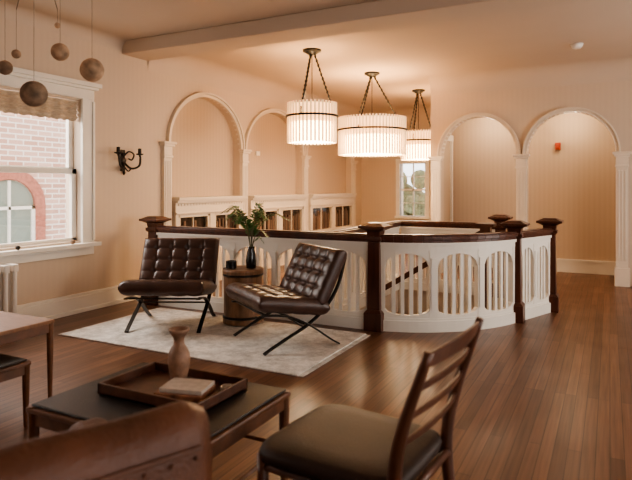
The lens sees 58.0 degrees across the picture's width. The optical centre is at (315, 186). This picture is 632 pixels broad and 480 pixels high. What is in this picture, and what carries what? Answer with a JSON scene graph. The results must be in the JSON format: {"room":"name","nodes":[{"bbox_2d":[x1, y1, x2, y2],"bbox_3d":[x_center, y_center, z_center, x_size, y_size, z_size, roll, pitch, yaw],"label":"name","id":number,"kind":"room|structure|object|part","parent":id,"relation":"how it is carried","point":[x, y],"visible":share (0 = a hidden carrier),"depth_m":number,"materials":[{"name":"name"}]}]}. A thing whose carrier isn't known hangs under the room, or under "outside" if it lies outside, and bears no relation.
{"room":"upstairs lounge","nodes":[
{"label":"upstairs lounge","id":0,"kind":"room"},
{"bbox_2d":[0,111,65,239],"bbox_3d":[-4.899,-0.700,8.827,0.400,10.000,16.000,0,0,27],"label":"facade","id":1,"kind":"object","parent":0,"point":[25,140],"visible":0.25,"depth_m":9.28,"materials":[{"name":"white brick"}]},
{"bbox_2d":[0,172,45,240],"bbox_3d":[-4.699,0.406,8.724,0.050,1.389,1.240,0,0,27],"label":"arch surround","id":2,"kind":"object","parent":1,"relation":"attached to","point":[26,179],"visible":0.84,"depth_m":9.12,"materials":[{"name":"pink brick"}]},
{"bbox_2d":[0,180,34,242],"bbox_3d":[-4.676,0.500,8.713,0.100,1.200,1.100,0,0,27],"label":"window frame","id":3,"kind":"object","parent":2,"relation":"attached to","point":[9,207],"visible":0.59,"depth_m":8.73,"materials":[{"name":"white wood"}]},
{"bbox_2d":[0,180,33,243],"bbox_3d":[-4.712,0.445,8.731,0.001,1.110,0.860,0,0,27],"label":"glass","id":4,"kind":"object","parent":3,"relation":"in","point":[20,195],"depth_m":8.85,"materials":[{"name":"clear glass"}]},
{"bbox_2d":[0,18,360,304],"bbox_3d":[-2.459,-0.175,6.163,0.220,2.950,14.700,0,0,27],"label":"wall","id":5,"kind":"structure","parent":0,"point":[134,105],"depth_m":6.34,"materials":[{"name":"beige paint"}]},
{"bbox_2d":[0,89,77,247],"bbox_3d":[-2.843,-0.160,5.348,0.144,1.480,1.400,0,0,27],"label":"window","id":6,"kind":"structure","parent":5,"relation":"in","point":[10,101],"depth_m":5.70,"materials":[{"name":"wood"}]},
{"bbox_3d":[-2.867,-0.160,5.360,0.090,1.480,1.400,0,0,27],"label":"sash","id":7,"kind":"part","parent":6,"relation":"part of","materials":[{"name":"white wood"}]},
{"bbox_2d":[0,67,101,264],"bbox_3d":[-2.773,-0.190,5.312,0.200,1.800,1.800,0,0,27],"label":"window frame","id":8,"kind":"structure","parent":5,"relation":"attached to","point":[54,84],"depth_m":5.88,"materials":[{"name":"white wood"}]},
{"bbox_2d":[0,0,128,50],"bbox_3d":[-3.906,-1.590,2.982,0.120,0.120,7.720,0,0,27],"label":"trim","id":9,"kind":"structure","parent":5,"relation":"attached to","point":[8,11],"depth_m":5.67,"materials":[{"name":"paint"}]},
{"bbox_2d":[17,285,140,318],"bbox_3d":[-3.803,1.200,3.267,0.045,0.200,8.320,0,0,27],"label":"baseboard","id":10,"kind":"structure","parent":5,"relation":"attached to","point":[54,308],"depth_m":5.82,"materials":[{"name":"white wood"}]},
{"bbox_2d":[114,147,142,174],"bbox_3d":[-2.123,-0.286,6.406,0.154,0.312,0.408,0,0,27],"label":"wall sconce","id":11,"kind":"object","parent":5,"relation":"attached to","point":[121,154],"visible":1,"depth_m":6.43,"materials":[{"name":"grey metal"}]},
{"bbox_2d":[148,55,367,117],"bbox_3d":[-0.384,-1.520,9.661,0.260,0.260,6.580,0,0,27],"label":"trim","id":12,"kind":"structure","parent":5,"relation":"attached to","point":[192,68],"depth_m":8.21,"materials":[{"name":"paint"}]},
{"bbox_2d":[159,141,357,254],"bbox_3d":[-0.504,0.370,9.610,0.095,1.860,6.004,0,0,27],"label":"trim","id":13,"kind":"structure","parent":5,"relation":"attached to","point":[166,146],"depth_m":8.47,"materials":[{"name":"white wood"}]},
{"bbox_2d":[166,92,353,160],"bbox_3d":[-0.538,-0.922,9.627,0.090,0.723,5.756,0,0,27],"label":"trim","id":14,"kind":"structure","parent":5,"relation":"attached to","point":[243,141],"depth_m":8.30,"materials":[{"name":"white wood"}]},
{"bbox_2d":[171,98,345,196],"bbox_3d":[-0.619,-0.175,9.883,0.120,2.950,6.400,0,0,27],"label":"wall","id":15,"kind":"structure","parent":0,"point":[202,160],"depth_m":8.51,"materials":[{"name":"beige paint"}]},
{"bbox_2d":[0,254,631,479],"bbox_3d":[1.194,1.300,4.279,8.600,0.001,15.100,0,0,27],"label":"floor","id":16,"kind":"structure","parent":0,"point":[548,396],"depth_m":3.79,"materials":[{"name":"brown wood"}]},
{"bbox_2d":[0,263,18,313],"bbox_3d":[-2.918,0.990,4.639,0.170,0.620,0.970,0,0,27],"label":"radiator","id":17,"kind":"object","parent":16,"relation":"on","point":[8,271],"visible":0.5,"depth_m":5.00,"materials":[{"name":"white metal"}]},
{"bbox_2d":[0,354,30,426],"bbox_3d":[-1.865,1.117,3.015,0.480,0.366,0.450,0,0,27],"label":"dining chair","id":18,"kind":"object","parent":16,"relation":"on","point":[11,367],"visible":0.98,"depth_m":3.08,"materials":[{"name":"brown wood"}]},
{"bbox_3d":[-1.865,0.941,3.015,0.450,0.013,0.420,0,0,27],"label":"panel","id":19,"kind":"part","parent":18,"relation":"part of","materials":[{"name":"black leather"}]},
{"bbox_2d":[0,311,54,397],"bbox_3d":[-2.166,1.055,3.294,0.830,0.490,0.870,0,0,27],"label":"dining table","id":20,"kind":"object","parent":16,"relation":"on","point":[14,327],"visible":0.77,"depth_m":3.43,"materials":[{"name":"brown wood"}]},
{"bbox_2d":[0,400,211,479],"bbox_3d":[-1.032,0.900,1.112,1.500,0.800,0.750,0,0,-40],"label":"leather sofa","id":21,"kind":"object","parent":16,"relation":"on","point":[172,441],"visible":1,"depth_m":1.20,"materials":[{"name":"brown leather"}]},
{"bbox_3d":[-0.542,0.950,1.594,0.130,0.420,0.640,0,0,-40],"label":"arm","id":22,"kind":"part","parent":21,"relation":"part of","materials":[{"name":"leather"}]},
{"bbox_2d":[26,362,290,479],"bbox_3d":[-0.617,1.072,2.304,0.830,0.456,0.630,0,0,27],"label":"coffee table","id":23,"kind":"object","parent":16,"relation":"on","point":[232,420],"visible":0.39,"depth_m":2.19,"materials":[{"name":"brown wood"}]},
{"bbox_3d":[-0.617,0.851,2.304,0.800,0.013,0.600,0,0,27],"label":"panel","id":24,"kind":"part","parent":23,"relation":"part of","materials":[{"name":"black leather"}]},
{"bbox_2d":[98,361,246,411],"bbox_3d":[-0.588,0.821,2.351,0.510,0.045,0.330,0,0,27],"label":"wooden tray","id":25,"kind":"object","parent":23,"relation":"on","point":[138,385],"visible":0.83,"depth_m":2.37,"materials":[{"name":"brown wood"}]},
{"bbox_2d":[168,326,189,378],"bbox_3d":[-0.587,0.719,2.440,0.094,0.226,0.094,0,0,-43],"label":"ceramic vase","id":26,"kind":"object","parent":25,"relation":"on","point":[179,354],"visible":0.94,"depth_m":2.41,"materials":[{"name":"brown ceramic"}]},
{"bbox_2d":[153,377,214,401],"bbox_3d":[-0.527,0.812,2.294,0.200,0.040,0.150,0,0,13],"label":"book stack","id":27,"kind":"object","parent":25,"relation":"on","point":[187,389],"visible":0.91,"depth_m":2.25,"materials":[{"name":"paper"}]},
{"bbox_2d":[159,377,214,395],"bbox_3d":[-0.517,0.800,2.292,0.180,0.017,0.130,0,0,13],"label":"book","id":28,"kind":"object","parent":27,"relation":"on","point":[176,386],"depth_m":2.26,"materials":[{"name":"paper"}]},
{"bbox_2d":[220,384,232,389],"bbox_3d":[-0.360,0.822,2.324,0.060,0.020,0.060,0,0,27],"label":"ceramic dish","id":29,"kind":"object","parent":25,"relation":"on","point":[223,386],"visible":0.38,"depth_m":2.34,"materials":[{"name":"ceramic"}]},
{"bbox_2d":[172,196,246,280],"bbox_3d":[-1.472,0.715,7.803,0.260,1.170,1.480,0,0,27],"label":"bookcase","id":30,"kind":"object","parent":16,"relation":"on","point":[200,211],"visible":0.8,"depth_m":7.71,"materials":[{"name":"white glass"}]},
{"bbox_2d":[183,218,233,227],"bbox_3d":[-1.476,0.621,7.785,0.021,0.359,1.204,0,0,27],"label":"books","id":31,"kind":"object","parent":30,"relation":"on","point":[193,222],"depth_m":7.72,"materials":[{"name":"paper"}]},
{"bbox_2d":[58,308,370,376],"bbox_3d":[-0.895,1.292,4.996,2.450,0.013,1.240,0,0,27],"label":"area rug","id":32,"kind":"object","parent":16,"relation":"on","point":[309,349],"visible":0.95,"depth_m":4.81,"materials":[{"name":"fabric"}]},
{"bbox_2d":[118,238,219,332],"bbox_3d":[-1.346,0.896,5.358,0.747,0.778,0.798,0,0,1],"label":"lounge chair","id":33,"kind":"object","parent":32,"relation":"on","point":[178,267],"visible":1,"depth_m":5.49,"materials":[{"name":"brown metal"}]},
{"bbox_2d":[118,279,216,296],"bbox_3d":[-1.348,0.928,5.267,0.747,0.216,0.617,0,0,1],"label":"seat cushion","id":34,"kind":"object","parent":33,"relation":"on","point":[138,287],"depth_m":4.97,"materials":[{"name":"leather"}]},
{"bbox_3d":[-1.345,0.932,5.377,0.675,0.707,0.753,0,0,1],"label":"steel frame","id":35,"kind":"part","parent":33,"relation":"part of","materials":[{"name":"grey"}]},
{"bbox_2d":[139,238,219,284],"bbox_3d":[-1.340,0.728,5.607,0.747,0.442,0.301,0,0,1],"label":"cushion","id":36,"kind":"object","parent":33,"relation":"on","point":[162,258],"depth_m":5.56,"materials":[{"name":"leather"}]},
{"bbox_2d":[222,265,263,326],"bbox_3d":[-0.692,1.028,5.420,0.390,0.517,0.390,0,0,27],"label":"drum side table","id":37,"kind":"object","parent":32,"relation":"on","point":[235,314],"visible":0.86,"depth_m":5.26,"materials":[{"name":"brown wood"}]},
{"bbox_2d":[226,260,236,268],"bbox_3d":[-0.800,0.733,5.386,0.100,0.070,0.100,0,0,27],"label":"candle holder","id":38,"kind":"object","parent":37,"relation":"on","point":[230,264],"visible":1,"depth_m":5.34,"materials":[{"name":"black glass"}]},
{"bbox_2d":[220,202,289,268],"bbox_3d":[-0.623,0.458,5.279,0.744,0.620,0.479,0,0,27],"label":"potted plant","id":39,"kind":"object","parent":37,"relation":"on","point":[251,255],"visible":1,"depth_m":5.34,"materials":[{"name":"green plant"}]},
{"bbox_2d":[225,243,346,355],"bbox_3d":[-0.256,0.896,4.793,0.798,0.778,0.747,0,0,-29],"label":"lounge chair","id":40,"kind":"object","parent":32,"relation":"on","point":[308,282],"visible":1,"depth_m":4.62,"materials":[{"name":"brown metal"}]},
{"bbox_2d":[225,283,329,314],"bbox_3d":[-0.335,0.928,4.750,0.617,0.216,0.747,0,0,-29],"label":"seat cushion","id":41,"kind":"object","parent":40,"relation":"on","point":[286,298],"depth_m":4.53,"materials":[{"name":"leather"}]},
{"bbox_2d":[280,243,346,304],"bbox_3d":[-0.038,0.728,4.913,0.301,0.442,0.747,0,0,-29],"label":"cushion","id":42,"kind":"object","parent":40,"relation":"on","point":[313,272],"depth_m":4.73,"materials":[{"name":"leather"}]},
{"bbox_2d":[248,194,307,268],"bbox_3d":[-0.645,0.715,9.407,0.260,1.170,1.730,0,0,27],"label":"base cabinet","id":43,"kind":"object","parent":16,"relation":"on","point":[290,206],"visible":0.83,"depth_m":9.37,"materials":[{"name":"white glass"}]},
{"bbox_2d":[255,213,299,230],"bbox_3d":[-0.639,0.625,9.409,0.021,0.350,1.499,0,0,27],"label":"books","id":44,"kind":"object","parent":43,"relation":"on","point":[273,222],"depth_m":9.58,"materials":[{"name":"brown paper"}]},
{"bbox_2d":[308,193,356,231],"bbox_3d":[0.295,0.715,11.229,0.260,1.170,1.970,0,0,27],"label":"base cabinet","id":45,"kind":"object","parent":16,"relation":"on","point":[330,211],"visible":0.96,"depth_m":11.12,"materials":[{"name":"beige wood"}]},
{"bbox_2d":[313,208,348,229],"bbox_3d":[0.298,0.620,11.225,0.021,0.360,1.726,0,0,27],"label":"books","id":46,"kind":"object","parent":45,"relation":"on","point":[322,217],"depth_m":11.12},
{"bbox_2d":[139,214,563,332],"bbox_3d":[0.461,0.812,6.412,4.187,0.975,2.427,0,0,27],"label":"balustrade","id":47,"kind":"object","parent":16,"relation":"on","point":[524,261],"visible":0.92,"depth_m":5.37,"materials":[{"name":"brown wood"}]},
{"bbox_3d":[-0.623,0.900,5.773,2.501,0.800,0.090,0,0,26],"label":"panel","id":48,"kind":"part","parent":47,"relation":"part of","materials":[{"name":"white wood"}]},
{"bbox_3d":[-0.623,0.464,5.773,2.600,0.072,0.124,0,0,26],"label":"handrail","id":49,"kind":"part","parent":47,"relation":"part of","materials":[{"name":"brown wood"}]},
{"bbox_3d":[0.588,0.464,6.420,0.124,0.072,2.050,0,0,27],"label":"handrail","id":50,"kind":"part","parent":47,"relation":"part of","materials":[{"name":"brown wood"}]},
{"bbox_3d":[0.588,0.900,6.420,0.090,0.800,1.950,0,0,27],"label":"panel","id":51,"kind":"part","parent":47,"relation":"part of","materials":[{"name":"white wood"}]},
{"bbox_3d":[1.261,0.464,5.263,1.483,0.072,0.314,0,0,-13],"label":"curve handrail","id":52,"kind":"part","parent":47,"relation":"part of","materials":[{"name":"brown wood"}]},
{"bbox_3d":[1.622,0.900,7.040,1.170,0.800,0.090,0,0,27],"label":"panel","id":53,"kind":"part","parent":47,"relation":"part of","materials":[{"name":"white wood"}]},
{"bbox_3d":[1.263,0.900,5.254,1.381,0.800,0.259,0,0,-13],"label":"curve panel","id":54,"kind":"part","parent":47,"relation":"part of","materials":[{"name":"white wood"}]},
{"bbox_3d":[1.622,0.464,7.040,1.270,0.072,0.124,0,0,27],"label":"handrail","id":55,"kind":"part","parent":47,"relation":"part of","materials":[{"name":"brown wood"}]},
{"bbox_3d":[2.194,0.900,5.760,0.600,0.800,0.090,0,0,-41],"label":"panel","id":56,"kind":"part","parent":47,"relation":"part of","materials":[{"name":"white wood"}]},
{"bbox_3d":[2.194,0.464,5.760,0.700,0.072,0.124,0,0,-41],"label":"handrail","id":57,"kind":"part","parent":47,"relation":"part of","materials":[{"name":"brown wood"}]},
{"bbox_2d":[257,317,483,479],"bbox_3d":[0.179,0.867,1.866,0.639,0.873,0.507,0,0,32],"label":"dining chair","id":58,"kind":"object","parent":16,"relation":"on","point":[330,441],"visible":1,"depth_m":1.79,"materials":[{"name":"brown wood"}]},
{"bbox_2d":[2,0,631,109],"bbox_3d":[1.194,-1.700,4.279,8.600,0.100,15.100,0,0,27],"label":"ceiling","id":59,"kind":"structure","parent":0,"point":[403,57],"depth_m":6.38,"materials":[{"name":"paint"}]},
{"bbox_2d":[0,0,103,106],"bbox_3d":[-1.648,-1.036,3.292,0.833,1.228,0.516,0,0,42],"label":"mobile","id":60,"kind":"object","parent":59,"relation":"hanging from","point":[32,93],"visible":1,"depth_m":3.15,"materials":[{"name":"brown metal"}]},
{"bbox_2d":[286,48,337,144],"bbox_3d":[-0.048,-1.090,6.866,0.636,1.120,0.636,0,0,27],"label":"chandelier","id":61,"kind":"object","parent":59,"relation":"hanging from","point":[310,122],"visible":1,"depth_m":6.65,"materials":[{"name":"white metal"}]},
{"bbox_2d":[293,121,330,142],"bbox_3d":[-0.048,-0.657,6.866,0.528,0.225,0.528,0,0,27],"label":"diffuser","id":62,"kind":"object","parent":61,"relation":"attached to","point":[313,131],"depth_m":6.62,"materials":[{"name":"beige"}]},
{"bbox_2d":[294,102,330,121],"bbox_3d":[-0.048,-0.882,6.866,0.528,0.215,0.528,0,0,27],"label":"diffuser","id":63,"kind":"object","parent":61,"relation":"attached to","point":[317,111],"depth_m":6.61,"materials":[{"name":"beige"}]},
{"bbox_3d":[-0.048,-0.553,6.866,0.516,0.006,0.516,0,0,27],"label":"plate","id":64,"kind":"part","parent":61,"relation":"part of","materials":[{"name":"beige"}]},
{"bbox_2d":[123,0,595,60],"bbox_3d":[1.500,-1.575,4.762,8.100,0.150,0.400,0,0,27],"label":"ceiling beam","id":65,"kind":"structure","parent":59,"relation":"attached to","point":[380,14],"depth_m":5.38,"materials":[{"name":"beige paint"}]},
{"bbox_2d":[337,71,406,156],"bbox_3d":[0.810,-1.055,8.246,1.016,1.190,1.016,0,0,27],"label":"chandelier","id":66,"kind":"object","parent":59,"relation":"hanging from","point":[360,135],"visible":1,"depth_m":7.87,"materials":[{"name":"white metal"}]},
{"bbox_2d":[343,115,393,135],"bbox_3d":[0.810,-0.858,8.246,0.874,0.245,0.874,0,0,27],"label":"diffuser","id":67,"kind":"object","parent":66,"relation":"attached to","point":[380,125],"depth_m":7.82,"materials":[{"name":"beige"}]},
{"bbox_3d":[0.810,-0.483,8.246,0.854,0.006,0.854,0,0,27],"label":"plate","id":68,"kind":"part","parent":66,"relation":"part of","materials":[{"name":"beige"}]},
{"bbox_2d":[342,134,400,155],"bbox_3d":[0.810,-0.603,8.246,0.874,0.255,0.874,0,0,27],"label":"diffuser","id":69,"kind":"object","parent":66,"relation":"attached to","point":[377,144],"depth_m":7.86,"materials":[{"name":"beige"}]},
{"bbox_2d":[401,89,430,160],"bbox_3d":[1.745,-1.055,9.710,0.636,1.190,0.636,0,0,27],"label":"chandelier","id":70,"kind":"object","parent":59,"relation":"hanging from","point":[418,143],"visible":0.84,"depth_m":9.47,"materials":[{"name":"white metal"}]},
{"bbox_2d":[406,131,427,144],"bbox_3d":[1.745,-0.820,9.710,0.528,0.220,0.528,0,0,27],"label":"diffuser","id":71,"kind":"object","parent":70,"relation":"attached to","point":[421,136],"depth_m":9.45,"materials":[{"name":"beige"}]},
{"bbox_2d":[406,144,428,159],"bbox_3d":[1.745,-0.590,9.710,0.528,0.230,0.528,0,0,27],"label":"diffuser","id":72,"kind":"object","parent":70,"relation":"attached to","point":[413,151],"depth_m":9.46,"materials":[{"name":"beige"}]},
{"bbox_2d":[570,43,583,48],"bbox_3d":[3.012,-1.625,6.582,0.140,0.050,0.140,0,0,27],"label":"smoke detector","id":73,"kind":"object","parent":59,"relation":"attached to","point":[573,45],"visible":1,"depth_m":6.54,"materials":[{"name":"beige plastic"}]},
{"bbox_2d":[361,121,430,233],"bbox_3d":[2.120,-0.175,12.183,2.800,2.950,0.200,0,0,27],"label":"wall","id":74,"kind":"structure","parent":0,"point":[378,174],"depth_m":12.42,"materials":[{"name":"beige paint"}]},
{"bbox_2d":[364,106,430,121],"bbox_3d":[2.050,-1.520,11.960,2.480,0.260,0.260,0,0,27],"label":"trim","id":75,"kind":"structure","parent":74,"relation":"attached to","point":[407,112],"depth_m":12.08,"materials":[{"name":"paint"}]},
{"bbox_2d":[394,159,429,218],"bbox_3d":[2.057,0.035,12.115,0.770,1.270,0.140,0,0,27],"label":"frame","id":76,"kind":"object","parent":74,"relation":"attached to","point":[398,161],"visible":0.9,"depth_m":12.13,"materials":[{"name":"white wood"}]},
{"bbox_2d":[360,289,503,313],"bbox_3d":[0.427,2.401,6.457,4.040,2.198,2.130,0,0,27],"label":"wall","id":77,"kind":"structure","parent":0,"point":[388,297],"depth_m":7.08,"materials":[{"name":"beige paint"}]},
{"bbox_2d":[444,134,451,221],"bbox_3d":[2.042,-0.175,9.152,0.080,2.950,0.860,0,0,27],"label":"wall","id":78,"kind":"structure","parent":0,"point":[447,148],"depth_m":9.24,"materials":[{"name":"beige paint"}]},
{"bbox_2d":[447,135,452,221],"bbox_3d":[2.096,0.225,9.136,0.030,2.150,0.760,0,0,27],"label":"trim","id":79,"kind":"structure","parent":78,"relation":"attached to","point":[450,138],"depth_m":9.39,"materials":[{"name":"white wood"}]},
{"bbox_2d":[431,80,631,286],"bbox_3d":[4.275,-0.175,7.438,5.620,2.950,0.140,0,0,27],"label":"wall","id":80,"kind":"structure","parent":0,"point":[519,108],"depth_m":7.99,"materials":[{"name":"beige paint"}]},
{"bbox_2d":[426,57,631,94],"bbox_3d":[4.183,-1.520,7.259,5.620,0.260,0.260,0,0,27],"label":"ceiling beam","id":81,"kind":"structure","parent":80,"relation":"attached to","point":[613,69],"depth_m":7.92,"materials":[{"name":"paint"}]},
{"bbox_2d":[437,107,620,155],"bbox_3d":[2.947,-0.774,8.102,2.445,0.628,0.204,0,0,27],"label":"trim","id":82,"kind":"structure","parent":80,"relation":"attached to","point":[602,119],"depth_m":8.01,"materials":[{"name":"white wood"}]},
{"bbox_2d":[428,151,631,286],"bbox_3d":[2.901,0.420,8.014,2.694,1.760,0.095,0,0,27],"label":"trim","id":83,"kind":"structure","parent":80,"relation":"attached to","point":[621,271],"depth_m":7.47,"materials":[{"name":"white wood"}]},
{"bbox_2d":[452,113,615,261],"bbox_3d":[4.729,-0.175,8.318,5.620,2.950,0.120,0,0,27],"label":"wall","id":84,"kind":"structure","parent":0,"point":[575,184],"depth_m":8.79,"materials":[{"name":"beige paint"}]},
{"bbox_2d":[458,253,615,274],"bbox_3d":[4.732,1.200,8.226,5.530,0.200,0.040,0,0,27],"label":"baseboard","id":85,"kind":"structure","parent":84,"relation":"attached to","point":[563,265],"depth_m":8.57,"materials":[{"name":"white wood"}]},
{"bbox_2d":[555,142,560,149],"bbox_3d":[3.705,-0.625,8.733,0.080,0.110,0.080,0,0,27],"label":"fire alarm","id":86,"kind":"object","parent":84,"relation":"attached to","point":[557,145],"visible":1,"depth_m":8.70,"materials":[{"name":"red plastic"}]},
{"bbox_3d":[0.450,3.525,6.435,4.100,0.050,2.250,0,0,27],"label":"floor","id":87,"kind":"structure","parent":0,"visible":0},
{"bbox_2d":[385,223,496,313],"bbox_3d":[0.596,1.930,6.894,3.200,3.120,1.120,0,0,27],"label":"staircase","id":88,"kind":"structure","parent":87,"relation":"on","point":[484,227],"depth_m":5.92,"materials":[{"name":"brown wood"}]},
{"label":"outside","id":89,"kind":"structure","parent":0,"visible":0},
{"bbox_2d":[403,170,424,215],"bbox_3d":[2.737,0.635,14.927,3.582,2.274,1.251,0,0,27],"label":"tree","id":90,"kind":"object","parent":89,"point":[419,182],"visible":0.16,"depth_m":14.64,"materials":[{"name":"green plant"}]}
]}

